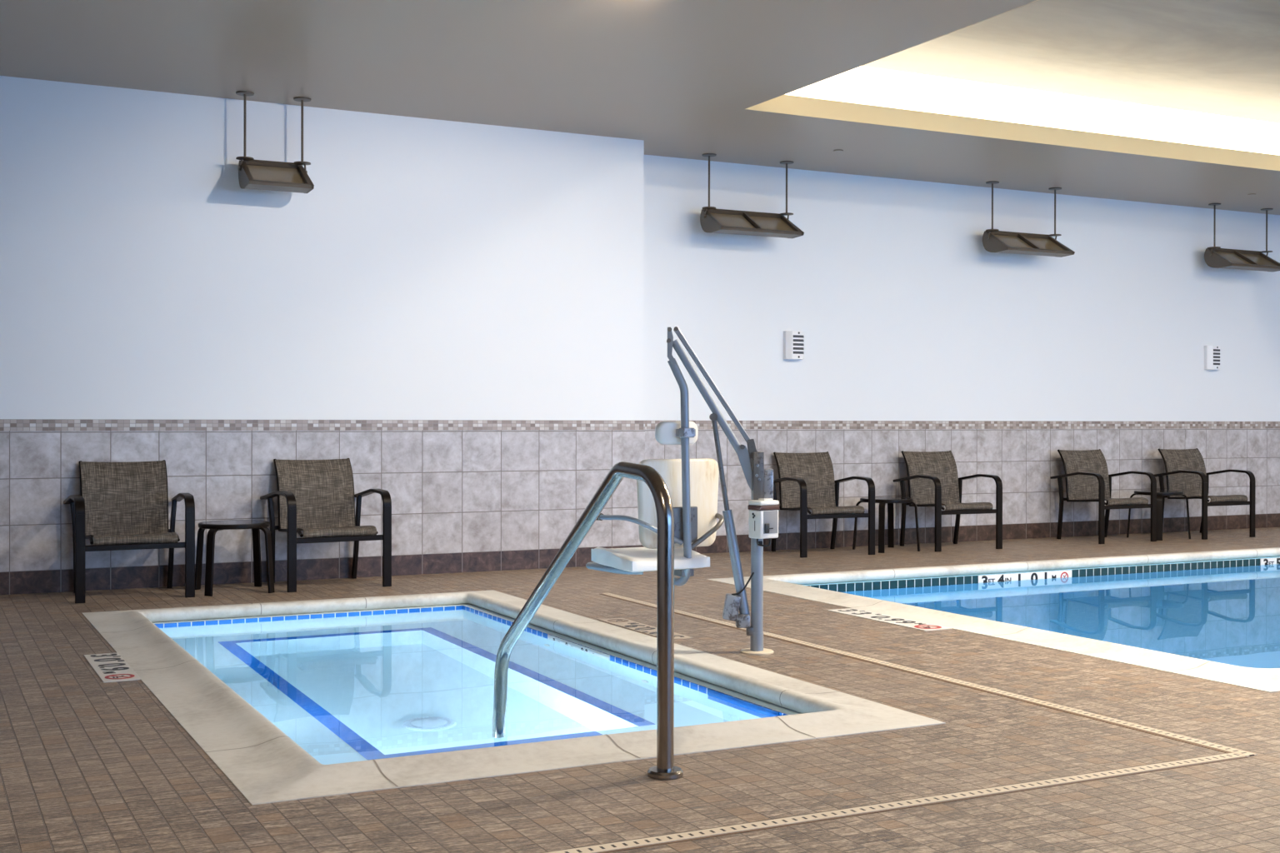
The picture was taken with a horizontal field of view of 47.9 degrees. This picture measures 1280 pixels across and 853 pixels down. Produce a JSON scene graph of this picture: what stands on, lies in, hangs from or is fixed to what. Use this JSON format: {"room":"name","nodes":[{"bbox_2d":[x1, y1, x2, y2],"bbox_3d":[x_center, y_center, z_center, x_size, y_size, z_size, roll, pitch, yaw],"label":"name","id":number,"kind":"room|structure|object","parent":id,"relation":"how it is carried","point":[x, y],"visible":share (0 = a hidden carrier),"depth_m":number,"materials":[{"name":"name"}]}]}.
{"room":"indoor swimming pool","nodes":[
{"label":"indoor swimming pool","id":0,"kind":"room"},
{"bbox_2d":[0,75,644,420],"bbox_3d":[-4.256,-0.598,9.785,9.257,3.400,0.690,0,0,-27],"label":"wall","id":1,"kind":"structure","parent":0,"point":[429,269],"depth_m":10.34,"materials":[{"name":"white paint"}]},
{"bbox_2d":[0,430,644,572],"bbox_3d":[-4.220,0.491,9.725,9.267,0.926,0.560,0,0,-27],"label":"wall tile","id":2,"kind":"structure","parent":1,"relation":"attached to","point":[450,491],"depth_m":10.54,"materials":[{"name":"grey tile"}]},
{"bbox_2d":[0,419,644,430],"bbox_3d":[-4.218,-0.011,9.723,9.268,0.076,0.561,0,0,-27],"label":"trim","id":3,"kind":"structure","parent":1,"relation":"attached to","point":[5,424],"depth_m":10.36,"materials":[{"name":"tile"}]},
{"bbox_2d":[0,513,1279,594],"bbox_3d":[-0.616,1.027,11.554,17.350,0.148,0.562,0,0,-27],"label":"baseboard","id":4,"kind":"structure","parent":1,"relation":"attached to","point":[113,578],"depth_m":10.95,"materials":[{"name":"tile"}]},
{"bbox_2d":[0,527,1279,852],"bbox_3d":[2.730,1.194,4.955,17.350,0.120,15.360,0,0,-27],"label":"floor","id":5,"kind":"structure","parent":0,"point":[88,764],"depth_m":4.88,"materials":[{"name":"tile"}]},
{"bbox_2d":[83,652,140,682],"bbox_3d":[-2.456,1.120,6.690,0.158,0.016,0.805,0,0,-27],"label":"depth marker","id":6,"kind":"object","parent":5,"relation":"on","point":[110,667],"visible":1,"depth_m":6.65,"materials":[{"name":"white tile"}]},
{"bbox_2d":[63,460,194,603],"bbox_3d":[-3.354,0.669,9.458,0.750,0.878,0.664,0,0,-27],"label":"patio chair","id":7,"kind":"object","parent":5,"relation":"on","point":[122,506],"visible":1,"depth_m":9.58,"materials":[{"name":"fabric"}]},
{"bbox_2d":[195,520,274,596],"bbox_3d":[-2.723,0.874,9.662,0.464,0.464,0.464,0,0,-27],"label":"side table","id":8,"kind":"object","parent":5,"relation":"on","point":[256,526],"visible":0.99,"depth_m":9.57,"materials":[{"name":"brown metal"}]},
{"bbox_2d":[260,458,391,592],"bbox_3d":[-2.195,0.668,10.062,0.750,0.878,0.664,0,0,-30],"label":"patio chair","id":9,"kind":"object","parent":5,"relation":"on","point":[316,497],"visible":0.98,"depth_m":10.18,"materials":[{"name":"fabric"}]},
{"bbox_2d":[81,590,945,804],"bbox_3d":[-1.076,1.608,7.013,2.602,1.042,4.764,0,0,-27],"label":"hot tub","id":10,"kind":"object","parent":5,"relation":"in","point":[264,764],"visible":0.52,"depth_m":5.63,"materials":[{"name":"beige concrete"}]},
{"bbox_2d":[157,608,779,764],"bbox_3d":[-1.075,1.178,7.011,1.934,0.001,4.096,0,0,-27],"label":"water","id":11,"kind":"object","parent":10,"relation":"in","point":[358,687],"visible":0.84,"depth_m":6.60,"materials":[{"name":"blue liquid"}]},
{"bbox_2d":[493,461,683,779],"bbox_3d":[-0.244,0.869,5.304,0.116,1.505,1.560,0,0,-27],"label":"grab rail","id":12,"kind":"object","parent":5,"relation":"on","point":[665,769],"visible":0.79,"depth_m":4.66,"materials":[{"name":"silver metal"}]},
{"bbox_2d":[598,618,692,639],"bbox_3d":[0.019,1.119,7.953,0.155,0.016,0.840,0,0,-27],"label":"depth marker","id":13,"kind":"object","parent":5,"relation":"on","point":[626,623],"visible":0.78,"depth_m":8.00,"materials":[{"name":"tile"}]},
{"bbox_2d":[585,326,779,654],"bbox_3d":[0.202,0.313,7.248,0.735,1.614,0.777,0,0,-29],"label":"lift","id":14,"kind":"object","parent":5,"relation":"on","point":[692,484],"visible":0.9,"depth_m":7.13,"materials":[{"name":"grey metal"}]},
{"bbox_2d":[770,451,874,558],"bbox_3d":[1.559,0.665,12.531,0.750,0.878,0.664,0,0,-23],"label":"patio chair","id":15,"kind":"object","parent":5,"relation":"on","point":[806,481],"visible":0.95,"depth_m":12.66,"materials":[{"name":"fabric"}]},
{"bbox_2d":[852,496,919,553],"bbox_3d":[2.190,0.869,12.809,0.464,0.464,0.464,0,0,-27],"label":"side table","id":16,"kind":"object","parent":5,"relation":"on","point":[882,501],"visible":0.9,"depth_m":12.70,"materials":[{"name":"brown metal"}]},
{"bbox_2d":[826,608,952,631],"bbox_3d":[1.429,1.120,8.348,0.188,0.016,0.950,0,0,-27],"label":"depth marker","id":17,"kind":"object","parent":5,"relation":"on","point":[851,612],"visible":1,"depth_m":8.31,"materials":[{"name":"white tile"}]},
{"bbox_2d":[545,593,1257,852],"bbox_3d":[-0.973,1.124,6.279,4.342,0.012,5.170,0,0,-27],"label":"channel","id":18,"kind":"object","parent":5,"relation":"on","point":[1232,753],"visible":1,"depth_m":4.64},
{"bbox_2d":[892,450,1002,551],"bbox_3d":[2.796,0.664,13.108,0.750,0.878,0.664,0,0,-24],"label":"patio chair","id":19,"kind":"object","parent":5,"relation":"on","point":[932,477],"visible":0.97,"depth_m":13.22,"materials":[{"name":"fabric"}]},
{"bbox_2d":[706,547,1279,714],"bbox_3d":[4.945,1.656,9.979,7.555,1.142,4.845,0,0,-27],"label":"swimming pool","id":20,"kind":"object","parent":5,"relation":"in","point":[1266,680],"visible":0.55,"depth_m":10.35,"materials":[{"name":"beige stone"}]},
{"bbox_2d":[838,564,1279,669],"bbox_3d":[4.946,1.217,9.978,6.887,0.001,4.177,0,0,-27],"label":"pool water","id":21,"kind":"object","parent":20,"relation":"in","point":[1230,616],"visible":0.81,"depth_m":9.71,"materials":[{"name":"blue liquid"}]},
{"bbox_2d":[1050,449,1156,544],"bbox_3d":[4.477,0.664,13.926,0.750,0.878,0.664,0,0,-27],"label":"patio chair","id":22,"kind":"object","parent":5,"relation":"on","point":[1087,477],"visible":1,"depth_m":14.00,"materials":[{"name":"fabric"}]},
{"bbox_2d":[1126,490,1190,540],"bbox_3d":[5.103,0.869,14.173,0.464,0.464,0.464,0,0,-27],"label":"side table","id":23,"kind":"object","parent":5,"relation":"on","point":[1160,493],"visible":0.87,"depth_m":13.96,"materials":[{"name":"brown metal"}]},
{"bbox_2d":[1154,448,1255,539],"bbox_3d":[5.657,0.664,14.474,0.750,0.878,0.664,0,0,-27],"label":"patio chair","id":24,"kind":"object","parent":5,"relation":"on","point":[1185,469],"visible":0.93,"depth_m":14.55,"materials":[{"name":"fabric"}]},
{"bbox_2d":[0,0,1279,214],"bbox_3d":[2.736,-2.336,4.941,17.350,0.140,15.360,0,0,-27],"label":"ceiling","id":25,"kind":"structure","parent":0,"point":[680,77],"depth_m":9.12,"materials":[{"name":"beige paint"}]},
{"bbox_2d":[235,90,314,193],"bbox_3d":[-2.512,-1.961,9.941,0.519,0.670,0.362,0,0,-27],"label":"uplight","id":26,"kind":"object","parent":25,"relation":"hanging from","point":[252,174],"visible":1,"depth_m":9.93,"materials":[{"name":"brown metal"}]},
{"bbox_2d":[700,153,804,238],"bbox_3d":[0.959,-1.965,12.294,0.899,0.670,0.362,0,0,-27],"label":"uplight","id":27,"kind":"object","parent":25,"relation":"hanging from","point":[713,220],"visible":1,"depth_m":12.28,"materials":[{"name":"brown metal"}]},
{"bbox_2d":[833,150,843,152],"bbox_3d":[1.650,-2.294,11.981,0.084,0.012,0.084,0,0,-27],"label":"sprinkler cover","id":28,"kind":"object","parent":25,"relation":"attached to","point":[834,151],"visible":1,"depth_m":11.97,"materials":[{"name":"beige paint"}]},
{"bbox_2d":[745,0,1279,170],"bbox_3d":[5.546,-2.347,8.714,7.025,0.140,7.350,0,0,-27],"label":"trim","id":29,"kind":"structure","parent":25,"relation":"attached to","point":[785,104],"depth_m":11.50,"materials":[{"name":"beige paint"}]},
{"bbox_2d":[982,180,1074,257],"bbox_3d":[3.692,-1.966,13.680,0.899,0.670,0.362,0,0,-27],"label":"uplight","id":30,"kind":"object","parent":25,"relation":"hanging from","point":[993,240],"visible":1,"depth_m":13.65,"materials":[{"name":"brown metal"}]},
{"bbox_2d":[1204,203,1279,271],"bbox_3d":[6.315,-1.967,15.010,0.899,0.670,0.362,0,0,-27],"label":"uplight","id":31,"kind":"object","parent":25,"relation":"hanging from","point":[1215,257],"visible":1,"depth_m":14.96,"materials":[{"name":"brown metal"}]},
{"bbox_2d":[643,155,1279,421],"bbox_3d":[3.357,-0.602,13.953,8.093,3.400,0.140,0,0,-27],"label":"wall","id":32,"kind":"structure","parent":0,"point":[897,298],"depth_m":13.63,"materials":[{"name":"white paint"}]},
{"bbox_2d":[783,330,804,359],"bbox_3d":[1.377,-0.724,12.826,0.185,0.250,0.078,0,0,-27],"label":"air vent","id":33,"kind":"object","parent":32,"relation":"in","point":[793,341],"visible":1,"depth_m":12.79,"materials":[{"name":"white plastic"}]},
{"bbox_2d":[645,428,1279,535],"bbox_3d":[3.393,0.487,13.893,8.083,0.926,0.010,0,0,-27],"label":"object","id":34,"kind":"structure","parent":32,"relation":"attached to","point":[1025,461],"depth_m":13.97,"materials":[{"name":"grey tile"}]},
{"bbox_2d":[645,420,1279,429],"bbox_3d":[3.394,-0.015,13.891,8.083,0.076,0.011,0,0,-27],"label":"trim","id":35,"kind":"structure","parent":32,"relation":"attached to","point":[649,425],"depth_m":13.73,"materials":[{"name":"tile"}]},
{"bbox_2d":[1204,345,1219,369],"bbox_3d":[6.045,-0.726,15.193,0.185,0.250,0.078,0,0,-27],"label":"air vent","id":36,"kind":"object","parent":32,"relation":"in","point":[1212,353],"visible":1,"depth_m":15.15,"materials":[{"name":"white plastic"}]},
{"bbox_2d":[863,0,1279,123],"bbox_3d":[5.547,-2.847,8.712,7.925,0.080,8.250,0,0,-27],"label":"ceiling","id":37,"kind":"structure","parent":0,"point":[1222,57],"depth_m":10.89,"materials":[{"name":"paint"}]},
{"bbox_3d":[5.546,-2.612,8.713,7.925,0.390,8.250,0,0,-27],"label":"trim","id":38,"kind":"structure","parent":0,"visible":0},
{"bbox_2d":[784,65,1279,154],"bbox_3d":[3.734,-2.657,12.287,7.425,0.325,0.025,0,0,-27],"label":"light","id":39,"kind":"object","parent":38,"relation":"attached to","point":[861,85],"visible":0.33,"depth_m":12.09,"materials":[{"name":"white"}]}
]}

